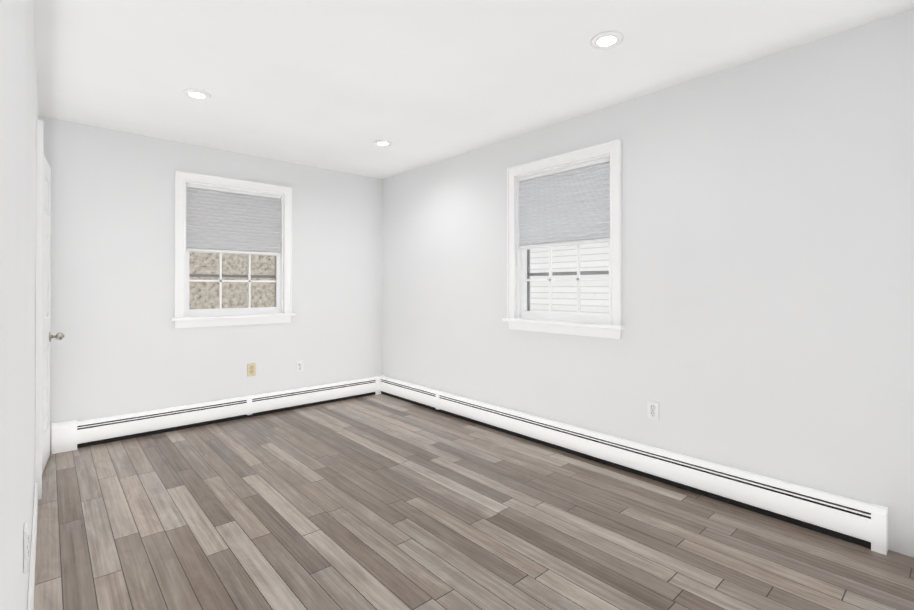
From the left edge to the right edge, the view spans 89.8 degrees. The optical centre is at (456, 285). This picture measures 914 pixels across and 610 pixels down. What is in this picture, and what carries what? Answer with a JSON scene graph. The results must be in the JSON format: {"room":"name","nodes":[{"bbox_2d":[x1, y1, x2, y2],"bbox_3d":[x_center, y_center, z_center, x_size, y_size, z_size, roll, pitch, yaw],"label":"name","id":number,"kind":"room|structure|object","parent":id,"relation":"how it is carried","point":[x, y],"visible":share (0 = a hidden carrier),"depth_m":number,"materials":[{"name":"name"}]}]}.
{"room":"empty bedroom","nodes":[
{"label":"empty bedroom","id":0,"kind":"room"},
{"bbox_2d":[0,0,38,609],"bbox_3d":[-1.130,-0.018,1.066,0.170,2.400,5.740,0,0,-42],"label":"wall","id":1,"kind":"structure","parent":0,"point":[19,114],"depth_m":0.97,"materials":[{"name":"paint"}]},
{"bbox_2d":[23,522,28,573],"bbox_3d":[-1.209,0.733,1.287,0.010,0.114,0.070,0,0,-42],"label":"electrical outlet","id":2,"kind":"object","parent":1,"relation":"attached to","point":[26,543],"visible":1,"depth_m":1.26,"materials":[{"name":"white plastic"}]},
{"bbox_2d":[27,482,37,609],"bbox_3d":[-1.148,1.131,1.220,0.013,0.105,3.522,0,0,-42],"label":"baseboard","id":3,"kind":"structure","parent":1,"relation":"attached to","point":[30,606],"depth_m":1.86,"materials":[{"name":"white paint"}]},
{"bbox_2d":[35,119,43,499],"bbox_3d":[-2.687,0.134,2.852,0.167,2.111,0.942,0,0,-42],"label":"door frame","id":4,"kind":"structure","parent":1,"relation":"attached to","point":[39,288],"depth_m":2.55,"materials":[{"name":"white paint"}]},
{"bbox_2d":[35,154,63,473],"bbox_3d":[-2.611,0.178,2.913,0.193,2.004,0.761,0,0,-42],"label":"door","id":5,"kind":"structure","parent":1,"relation":"in","point":[47,336],"depth_m":3.04,"materials":[{"name":"white paint"}]},
{"bbox_2d":[39,116,382,450],"bbox_3d":[-1.958,-0.004,4.271,3.150,2.400,0.140,0,0,-42],"label":"wall","id":6,"kind":"structure","parent":0,"point":[124,345],"depth_m":3.78,"materials":[{"name":"paint"}]},
{"bbox_2d":[51,376,379,453],"bbox_3d":[-1.880,1.096,4.181,2.723,0.198,0.087,0,0,-42],"label":"baseboard heater","id":7,"kind":"object","parent":6,"relation":"attached to","point":[71,435],"visible":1,"depth_m":3.88,"materials":[{"name":"white metal"}]},
{"bbox_2d":[171,170,295,327],"bbox_3d":[-2.032,-0.300,4.198,1.034,1.311,0.250,0,0,-42],"label":"window","id":8,"kind":"structure","parent":6,"relation":"in","point":[221,215],"depth_m":4.13,"materials":[{"name":"white paint"}]},
{"bbox_2d":[247,363,255,376],"bbox_3d":[-1.892,0.776,4.224,0.070,0.114,0.010,0,0,-42],"label":"electrical outlet","id":9,"kind":"object","parent":6,"relation":"attached to","point":[251,369],"visible":1,"depth_m":4.22,"materials":[{"name":"beige plastic"}]},
{"bbox_2d":[296,360,302,372],"bbox_3d":[-1.552,0.797,4.529,0.070,0.114,0.010,0,0,-42],"label":"outlet","id":10,"kind":"object","parent":6,"relation":"attached to","point":[299,366],"visible":1,"depth_m":4.52,"materials":[{"name":"white plastic"}]},
{"bbox_2d":[33,0,913,178],"bbox_3d":[-0.044,-1.263,2.137,3.150,0.100,5.880,0,0,-42],"label":"ceiling","id":11,"kind":"structure","parent":0,"point":[340,85],"depth_m":2.49,"materials":[{"name":"paint"}]},
{"bbox_2d":[183,89,210,99],"bbox_3d":[-1.641,-1.205,2.895,0.156,0.008,0.156,0,0,-42],"label":"recessed light","id":12,"kind":"object","parent":11,"relation":"in","point":[196,94],"visible":1,"depth_m":2.89,"materials":[{"name":"white paint"}]},
{"bbox_2d":[374,140,391,145],"bbox_3d":[-0.624,-1.201,3.872,0.156,0.008,0.156,0,0,-42],"label":"recessed light","id":13,"kind":"object","parent":11,"relation":"in","point":[382,143],"visible":1,"depth_m":3.87,"materials":[{"name":"white paint"}]},
{"bbox_2d":[590,31,623,48],"bbox_3d":[0.739,-1.208,2.260,0.156,0.008,0.156,0,0,-42],"label":"recessed light","id":14,"kind":"object","parent":11,"relation":"in","point":[606,39],"visible":1,"depth_m":2.25,"materials":[{"name":"white paint"}]},
{"bbox_2d":[34,394,913,609],"bbox_3d":[-0.044,1.237,2.126,3.150,0.100,5.880,0,0,-42],"label":"floor","id":15,"kind":"structure","parent":0,"point":[379,502],"depth_m":2.21,"materials":[{"name":"laminate"}]},
{"bbox_2d":[382,8,913,556],"bbox_3d":[0.718,-0.007,3.538,0.140,2.400,4.520,0,0,-42],"label":"wall","id":16,"kind":"structure","parent":0,"point":[768,262],"depth_m":2.53,"materials":[{"name":"paint"}]},
{"bbox_2d":[502,139,625,338],"bbox_3d":[0.807,-0.303,3.431,0.250,1.311,1.034,0,0,-42],"label":"window","id":17,"kind":"structure","parent":16,"relation":"in","point":[560,201],"depth_m":3.36,"materials":[{"name":"white paint"}]},
{"bbox_2d":[379,375,887,554],"bbox_3d":[0.525,1.099,3.593,0.065,0.189,4.166,0,0,-42],"label":"baseboard heater","id":18,"kind":"object","parent":16,"relation":"attached to","point":[864,524],"visible":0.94,"depth_m":2.66,"materials":[{"name":"white metal"}]},
{"bbox_2d":[647,401,658,420],"bbox_3d":[1.221,0.780,2.858,0.010,0.114,0.070,0,0,-42],"label":"electrical outlet","id":19,"kind":"object","parent":16,"relation":"attached to","point":[652,410],"visible":1,"depth_m":2.85,"materials":[{"name":"white plastic"}]},
{"label":"outside","id":20,"kind":"structure","parent":0,"visible":0},
{"bbox_2d":[189,252,274,308],"bbox_3d":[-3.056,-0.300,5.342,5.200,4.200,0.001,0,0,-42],"label":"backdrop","id":21,"kind":"structure","parent":20,"point":[197,292],"depth_m":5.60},
{"bbox_2d":[530,243,608,314],"bbox_3d":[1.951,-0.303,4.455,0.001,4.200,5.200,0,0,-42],"label":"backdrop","id":22,"kind":"structure","parent":20,"point":[572,292],"depth_m":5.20,"materials":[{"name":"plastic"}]}
]}

